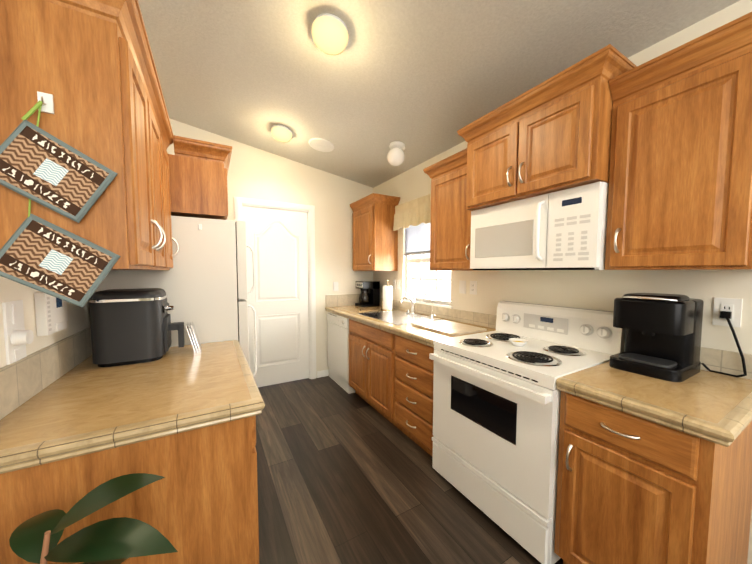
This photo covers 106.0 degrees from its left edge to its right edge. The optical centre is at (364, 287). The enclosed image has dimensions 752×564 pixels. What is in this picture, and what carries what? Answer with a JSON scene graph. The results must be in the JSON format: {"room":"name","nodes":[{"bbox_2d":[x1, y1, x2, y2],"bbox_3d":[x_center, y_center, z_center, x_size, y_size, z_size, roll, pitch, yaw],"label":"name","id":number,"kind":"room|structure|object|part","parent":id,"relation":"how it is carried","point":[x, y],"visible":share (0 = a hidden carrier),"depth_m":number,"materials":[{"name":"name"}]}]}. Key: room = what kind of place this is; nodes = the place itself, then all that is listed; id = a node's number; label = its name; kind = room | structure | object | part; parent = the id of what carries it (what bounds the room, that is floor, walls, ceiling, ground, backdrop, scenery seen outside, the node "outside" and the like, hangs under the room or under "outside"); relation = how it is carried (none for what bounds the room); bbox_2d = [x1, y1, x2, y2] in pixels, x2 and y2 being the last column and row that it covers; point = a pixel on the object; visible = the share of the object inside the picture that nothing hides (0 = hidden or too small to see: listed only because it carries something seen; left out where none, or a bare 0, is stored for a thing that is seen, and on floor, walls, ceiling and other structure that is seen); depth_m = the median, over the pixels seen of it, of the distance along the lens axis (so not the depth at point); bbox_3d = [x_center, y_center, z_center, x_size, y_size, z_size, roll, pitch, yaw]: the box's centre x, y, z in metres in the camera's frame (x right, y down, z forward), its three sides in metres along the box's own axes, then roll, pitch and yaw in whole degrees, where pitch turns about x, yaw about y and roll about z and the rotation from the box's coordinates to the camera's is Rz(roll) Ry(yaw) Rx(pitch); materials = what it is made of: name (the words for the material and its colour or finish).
{"room":"kitchen","nodes":[
{"label":"kitchen","id":0,"kind":"room"},
{"bbox_2d":[0,276,91,367],"bbox_3d":[-0.881,-0.102,0.241,0.120,2.928,5.630,-2,4,-29],"label":"wall","id":1,"kind":"structure","parent":0,"point":[78,316],"depth_m":1.07,"materials":[{"name":"beige paint"}]},
{"bbox_2d":[2,296,44,364],"bbox_3d":[-1.185,0.150,0.979,0.042,0.210,0.100,-2,4,-29],"label":"wall control","id":2,"kind":"object","parent":1,"relation":"attached to","point":[16,336],"depth_m":0.96,"materials":[{"name":"white plastic"}]},
{"bbox_2d":[0,328,91,419],"bbox_3d":[-1.266,0.321,1.106,0.012,0.155,1.029,-2,4,-29],"label":"backsplash","id":3,"kind":"structure","parent":1,"relation":"attached to","point":[25,379],"depth_m":1.09,"materials":[{"name":"tile"}]},
{"bbox_2d":[34,292,67,335],"bbox_3d":[-1.299,0.099,1.176,0.034,0.170,0.170,-2,4,-29],"label":"wall control","id":4,"kind":"object","parent":1,"relation":"attached to","point":[51,312],"depth_m":1.15,"materials":[{"name":"white plastic"}]},
{"bbox_2d":[0,0,162,268],"bbox_3d":[-0.926,-0.405,0.886,0.438,0.690,0.331,-2,4,-29],"label":"upper cabinet","id":5,"kind":"object","parent":1,"relation":"attached to","point":[81,68],"visible":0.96,"depth_m":0.78,"materials":[{"name":"brown wood"}]},
{"bbox_2d":[0,91,119,307],"bbox_3d":[-0.823,-0.225,0.749,0.268,0.564,0.026,-2,4,-29],"label":"pot holder","id":6,"kind":"object","parent":5,"relation":"hanging from","point":[45,168],"visible":1,"depth_m":0.74,"materials":[{"name":"fabric"}]},
{"bbox_2d":[111,100,165,269],"bbox_3d":[-1.086,-0.422,1.177,0.438,0.690,0.330,-2,4,-29],"label":"upper cabinet","id":7,"kind":"object","parent":1,"relation":"attached to","point":[156,183],"visible":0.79,"depth_m":1.22,"materials":[{"name":"brown wood"}]},
{"bbox_2d":[44,0,231,174],"bbox_3d":[-1.270,-0.853,1.810,0.742,0.096,2.424,-2,4,-29],"label":"crown molding","id":8,"kind":"structure","parent":7,"relation":"attached to","point":[125,16],"depth_m":1.02,"materials":[{"name":"brown wood"}]},
{"bbox_2d":[160,136,178,269],"bbox_3d":[-1.245,-0.439,1.468,0.438,0.690,0.330,-2,4,-29],"label":"upper cabinet","id":9,"kind":"object","parent":1,"relation":"attached to","point":[169,255],"visible":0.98,"depth_m":1.54,"materials":[{"name":"brown wood"}]},
{"bbox_2d":[168,154,227,219],"bbox_3d":[-1.521,-0.663,2.284,0.749,0.338,1.373,-2,4,-29],"label":"upper cabinet","id":10,"kind":"object","parent":1,"relation":"attached to","point":[198,188],"visible":0.35,"depth_m":1.77,"materials":[{"name":"brown wood"}]},
{"bbox_2d":[166,118,372,378],"bbox_3d":[-1.060,-0.295,3.414,2.860,2.946,0.120,-2,4,-29],"label":"wall","id":11,"kind":"structure","parent":0,"point":[255,173],"depth_m":3.58,"materials":[{"name":"beige paint"}]},
{"bbox_2d":[234,196,315,378],"bbox_3d":[-1.025,0.084,3.372,0.916,2.195,0.022,-2,4,-29],"label":"door frame","id":12,"kind":"structure","parent":11,"relation":"attached to","point":[239,202],"depth_m":3.53,"materials":[{"name":"white wood"}]},
{"bbox_2d":[243,206,308,386],"bbox_3d":[-1.047,0.119,3.413,0.742,2.096,0.038,-2,4,-29],"label":"door","id":13,"kind":"structure","parent":11,"relation":"in","point":[277,242],"depth_m":3.40,"materials":[{"name":"white"}]},
{"bbox_2d":[317,370,327,377],"bbox_3d":[-0.550,1.122,3.701,0.154,0.085,0.012,-2,4,-29],"label":"baseboard","id":14,"kind":"structure","parent":11,"relation":"attached to","point":[323,373],"depth_m":3.69,"materials":[{"name":"white"}]},
{"bbox_2d":[333,282,337,290],"bbox_3d":[-0.380,-0.019,3.729,0.072,0.118,0.011,-2,4,-29],"label":"outlet","id":15,"kind":"object","parent":11,"relation":"attached to","point":[335,284],"depth_m":3.72,"materials":[{"name":"white plastic"}]},
{"bbox_2d":[325,294,359,306],"bbox_3d":[-0.194,0.162,3.841,0.716,0.155,0.012,-2,4,-29],"label":"backsplash","id":16,"kind":"structure","parent":11,"relation":"attached to","point":[342,300],"depth_m":3.77,"materials":[{"name":"tile"}]},
{"bbox_2d":[255,376,562,563],"bbox_3d":[0.320,1.347,0.984,2.860,0.050,5.870,-2,4,-29],"label":"floor","id":17,"kind":"structure","parent":0,"point":[344,476],"depth_m":1.74,"materials":[{"name":"brown wood"}]},
{"bbox_2d":[9,473,177,563],"bbox_3d":[-0.658,0.915,0.632,0.430,0.853,0.411,-2,4,-29],"label":"plant","id":18,"kind":"object","parent":17,"relation":"on","point":[35,539],"visible":1,"depth_m":0.65,"materials":[{"name":"green plant"}]},
{"bbox_2d":[0,415,258,563],"bbox_3d":[-0.940,0.863,1.333,0.765,0.875,0.999,-2,4,-29],"label":"base cabinet","id":19,"kind":"object","parent":17,"relation":"on","point":[198,504],"visible":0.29,"depth_m":0.93,"materials":[{"name":"brown wood"}]},
{"bbox_2d":[0,340,264,473],"bbox_3d":[-0.937,0.416,1.285,0.755,0.056,1.040,-2,4,-29],"label":"countertop","id":20,"kind":"structure","parent":19,"relation":"on","point":[86,406],"depth_m":0.98,"materials":[{"name":"tile"}]},
{"bbox_2d":[88,288,184,366],"bbox_3d":[-1.201,0.190,1.527,0.373,0.367,0.296,-2,4,-29],"label":"air fryer","id":21,"kind":"object","parent":20,"relation":"on","point":[132,326],"visible":0.98,"depth_m":1.39,"materials":[{"name":"grey plastic"}]},
{"bbox_2d":[186,322,201,353],"bbox_3d":[-0.993,0.287,1.646,0.070,0.160,0.140,-2,4,-29],"label":"racks","id":22,"kind":"object","parent":20,"relation":"on","point":[193,337],"visible":1,"depth_m":1.60,"materials":[{"name":"silver metal"}]},
{"bbox_2d":[94,216,256,377],"bbox_3d":[-1.304,0.389,2.116,0.850,1.731,0.758,-2,4,-29],"label":"refrigerator","id":23,"kind":"object","parent":17,"relation":"on","point":[202,282],"visible":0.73,"depth_m":1.82,"materials":[{"name":"white metal"}]},
{"bbox_2d":[327,312,354,393],"bbox_3d":[-0.050,0.734,3.583,0.704,0.873,0.616,-2,4,-29],"label":"dishwasher","id":24,"kind":"object","parent":17,"relation":"on","point":[338,343],"visible":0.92,"depth_m":3.37,"materials":[{"name":"white"}]},
{"bbox_2d":[349,319,401,430],"bbox_3d":[0.315,0.771,2.919,0.736,0.875,0.889,-2,4,-29],"label":"base cabinet","id":25,"kind":"object","parent":17,"relation":"on","point":[371,373],"depth_m":2.65,"materials":[{"name":"brown wood"}]},
{"bbox_3d":[0.041,0.423,2.748,0.041,0.160,0.889,-2,4,-29],"label":"false drawer on the sink apron","id":26,"kind":"part","parent":25,"relation":"part of","materials":[{"name":"brown wood"}]},
{"bbox_2d":[395,335,433,455],"bbox_3d":[0.651,0.807,2.307,0.736,0.875,0.501,-2,4,-29],"label":"drawer stack","id":27,"kind":"object","parent":17,"relation":"on","point":[414,368],"visible":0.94,"depth_m":2.12,"materials":[{"name":"brown wood"}]},
{"bbox_2d":[325,305,495,347],"bbox_3d":[0.289,0.319,2.957,0.726,0.056,2.039,-2,4,-29],"label":"countertop","id":28,"kind":"structure","parent":27,"relation":"on","point":[418,334],"depth_m":2.43,"materials":[{"name":"tile"}]},
{"bbox_2d":[355,281,379,306],"bbox_3d":[0.029,0.077,3.791,0.269,0.330,0.215,-2,4,-29],"label":"drip coffee maker","id":29,"kind":"object","parent":28,"relation":"on","point":[369,295],"visible":1,"depth_m":3.72,"materials":[{"name":"black plastic"}]},
{"bbox_2d":[381,280,393,310],"bbox_3d":[0.271,0.084,3.379,0.156,0.364,0.156,-2,4,-29],"label":"paper towel holder","id":30,"kind":"object","parent":28,"relation":"on","point":[387,299],"visible":1,"depth_m":3.33,"materials":[{"name":"white paper"}]},
{"bbox_2d":[357,310,442,324],"bbox_3d":[0.334,0.367,2.904,0.540,0.154,0.780,-2,4,-29],"label":"double-bowl sink","id":31,"kind":"object","parent":28,"relation":"in","point":[397,317],"visible":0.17,"depth_m":2.82,"materials":[{"name":"silver metal"}]},
{"bbox_2d":[400,296,420,315],"bbox_3d":[0.459,0.186,2.997,0.212,0.197,0.200,-2,4,-29],"label":"kitchen faucet","id":32,"kind":"object","parent":28,"relation":"on","point":[412,312],"visible":1,"depth_m":3.01,"materials":[{"name":"silver metal"}]},
{"bbox_2d":[424,292,435,317],"bbox_3d":[0.629,0.172,2.740,0.119,0.254,0.061,-2,4,-29],"label":"filtered water faucet","id":33,"kind":"object","parent":28,"relation":"on","point":[432,304],"visible":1,"depth_m":2.77,"materials":[{"name":"silver metal"}]},
{"bbox_2d":[413,320,486,335],"bbox_3d":[0.676,0.320,2.306,0.370,0.018,0.452,-2,4,-29],"label":"cutting board","id":34,"kind":"object","parent":28,"relation":"on","point":[450,328],"visible":0.98,"depth_m":2.24,"materials":[{"name":"stone"}]},
{"bbox_2d":[429,301,624,563],"bbox_3d":[0.937,0.703,1.736,0.771,1.148,0.756,-2,4,-29],"label":"electric range","id":35,"kind":"object","parent":17,"relation":"on","point":[496,409],"visible":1,"depth_m":1.53,"materials":[{"name":"white metal"}]},
{"bbox_2d":[554,391,751,563],"bbox_3d":[1.242,0.869,1.229,0.736,0.875,0.433,-2,4,-29],"label":"base cabinet","id":36,"kind":"object","parent":17,"relation":"on","point":[632,489],"visible":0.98,"depth_m":1.03,"materials":[{"name":"brown wood"}]},
{"bbox_2d":[556,361,751,446],"bbox_3d":[1.258,0.421,1.189,0.726,0.056,0.475,-2,4,-29],"label":"countertop","id":37,"kind":"structure","parent":36,"relation":"on","point":[713,407],"depth_m":1.05,"materials":[{"name":"tile"}]},
{"bbox_2d":[609,293,703,381],"bbox_3d":[1.376,0.206,1.340,0.327,0.356,0.245,-2,4,-29],"label":"coffee maker","id":38,"kind":"object","parent":37,"relation":"on","point":[663,334],"visible":1,"depth_m":1.26,"materials":[{"name":"black plastic"}]},
{"bbox_2d":[701,311,746,376],"bbox_3d":[1.595,0.245,1.252,0.040,0.281,0.126,-2,4,-29],"label":"power cord","id":39,"kind":"object","parent":38,"relation":"attached to","point":[727,315],"visible":0.92,"depth_m":1.24,"materials":[{"name":"black plastic"}]},
{"bbox_2d":[138,0,739,187],"bbox_3d":[0.320,-1.455,0.821,2.860,0.529,5.870,-2,4,-29],"label":"ceiling","id":40,"kind":"structure","parent":0,"point":[423,80],"depth_m":1.80,"materials":[{"name":"white paint"}]},
{"bbox_2d":[271,125,291,142],"bbox_3d":[-0.804,-1.483,2.744,0.199,0.112,0.200,-2,4,-29],"label":"ceiling light","id":41,"kind":"object","parent":40,"relation":"attached to","point":[281,133],"visible":1,"depth_m":2.68,"materials":[{"name":"glass"}]},
{"bbox_2d":[308,138,333,151],"bbox_3d":[-0.448,-1.472,2.924,0.263,0.049,0.266,-2,4,-29],"label":"ceiling vent","id":42,"kind":"object","parent":40,"relation":"in","point":[321,144],"visible":0.98,"depth_m":2.90,"materials":[{"name":"white plastic"}]},
{"bbox_2d":[311,13,348,54],"bbox_3d":[-0.197,-1.420,1.607,0.209,0.113,0.210,-2,4,-29],"label":"ceiling light","id":43,"kind":"object","parent":40,"relation":"attached to","point":[329,32],"visible":0.98,"depth_m":1.55,"materials":[{"name":"glass"}]},
{"bbox_2d":[387,141,404,166],"bbox_3d":[0.304,-1.285,2.735,0.176,0.209,0.170,-2,4,-29],"label":"light","id":44,"kind":"object","parent":40,"relation":"attached to","point":[395,156],"visible":1,"depth_m":2.68,"materials":[{"name":"white glass"}]},
{"bbox_2d":[373,0,751,563],"bbox_3d":[1.522,0.018,1.566,0.120,2.535,5.630,-2,4,-29],"label":"wall","id":45,"kind":"structure","parent":0,"point":[595,289],"depth_m":1.68,"materials":[{"name":"beige paint"}]},
{"bbox_2d":[353,203,397,270],"bbox_3d":[0.099,-0.608,3.607,0.384,0.780,0.565,-2,4,-29],"label":"upper cabinet","id":46,"kind":"object","parent":45,"relation":"attached to","point":[375,241],"visible":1,"depth_m":3.39,"materials":[{"name":"brown wood"}]},
{"bbox_2d":[350,193,399,211],"bbox_3d":[0.112,-1.044,3.561,0.377,0.096,0.614,-2,4,-29],"label":"crown molding","id":47,"kind":"structure","parent":46,"relation":"attached to","point":[370,199],"depth_m":3.35,"materials":[{"name":"brown wood"}]},
{"bbox_2d":[397,280,400,289],"bbox_3d":[0.416,-0.039,3.450,0.011,0.118,0.055,-2,4,-29],"label":"outlet","id":48,"kind":"object","parent":45,"relation":"attached to","point":[399,281],"depth_m":3.44,"materials":[{"name":"white plastic"}]},
{"bbox_2d":[393,194,430,230],"bbox_3d":[0.590,-0.806,2.999,0.094,0.301,0.942,-2,4,-29],"label":"window valance","id":49,"kind":"object","parent":45,"relation":"attached to","point":[416,212],"visible":0.58,"depth_m":3.09,"materials":[{"name":"beige fabric"}]},
{"bbox_2d":[403,223,451,308],"bbox_3d":[0.673,-0.287,3.052,0.097,0.927,0.810,-2,4,-29],"label":"window","id":50,"kind":"structure","parent":45,"relation":"in","point":[417,238],"depth_m":3.16,"materials":[{"name":"white"}]},
{"bbox_2d":[380,298,496,328],"bbox_3d":[0.605,0.228,3.118,0.012,0.108,2.026,-2,4,-29],"label":"backsplash","id":51,"kind":"structure","parent":45,"relation":"attached to","point":[481,319],"depth_m":2.70,"materials":[{"name":"tile"}]},
{"bbox_2d":[430,165,477,270],"bbox_3d":[0.810,-0.533,2.311,0.384,0.780,0.492,-2,4,-29],"label":"upper cabinet","id":52,"kind":"object","parent":45,"relation":"attached to","point":[450,232],"visible":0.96,"depth_m":2.23,"materials":[{"name":"brown wood"}]},
{"bbox_2d":[459,280,465,293],"bbox_3d":[0.891,-0.008,2.583,0.011,0.118,0.072,-2,4,-29],"label":"outlet","id":53,"kind":"object","parent":45,"relation":"attached to","point":[462,284],"depth_m":2.58,"materials":[{"name":"white plastic"}]},
{"bbox_2d":[470,281,476,294],"bbox_3d":[0.949,-0.002,2.477,0.009,0.118,0.072,-2,4,-29],"label":"outlet","id":54,"kind":"object","parent":45,"relation":"attached to","point":[473,284],"depth_m":2.47,"materials":[{"name":"white plastic"}]},
{"bbox_2d":[466,78,612,210],"bbox_3d":[1.059,-0.752,1.718,0.504,0.445,0.756,-2,4,-29],"label":"upper cabinet","id":55,"kind":"object","parent":45,"relation":"attached to","point":[562,143],"visible":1,"depth_m":1.48,"materials":[{"name":"brown wood"}]},
{"bbox_2d":[470,181,608,269],"bbox_3d":[1.081,-0.320,1.755,0.453,0.418,0.752,-2,4,-29],"label":"microwave","id":56,"kind":"object","parent":55,"relation":"attached to","point":[565,229],"visible":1,"depth_m":1.54,"materials":[{"name":"white"}]},
{"bbox_2d":[605,47,751,269],"bbox_3d":[1.400,-0.471,1.235,0.384,0.780,0.441,-2,4,-29],"label":"upper cabinet","id":57,"kind":"object","parent":45,"relation":"attached to","point":[680,186],"visible":1,"depth_m":1.13,"materials":[{"name":"brown wood"}]},
{"bbox_2d":[423,12,751,179],"bbox_3d":[1.048,-0.981,1.728,0.497,0.181,1.792,-2,4,-29],"label":"crown molding","id":58,"kind":"structure","parent":57,"relation":"attached to","point":[733,37],"depth_m":1.28,"materials":[{"name":"brown wood"}]},
{"bbox_2d":[700,347,751,379],"bbox_3d":[1.570,0.330,1.357,0.012,0.108,0.471,-2,4,-29],"label":"backsplash","id":59,"kind":"structure","parent":45,"relation":"attached to","point":[725,361],"depth_m":1.27,"materials":[{"name":"tile"}]},
{"bbox_2d":[712,298,742,327],"bbox_3d":[1.616,0.109,1.262,0.012,0.125,0.078,-2,4,-29],"label":"outlet","id":60,"kind":"object","parent":45,"relation":"attached to","point":[733,306],"depth_m":1.26,"materials":[{"name":"white plastic"}]},
{"label":"outside","id":61,"kind":"structure","parent":0,"visible":0},
{"bbox_2d":[411,254,450,300],"bbox_3d":[1.354,-0.596,3.819,0.020,4.500,5.000,-2,4,-29],"label":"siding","id":62,"kind":"object","parent":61,"point":[444,289],"depth_m":4.46,"materials":[{"name":"white"}]}
]}

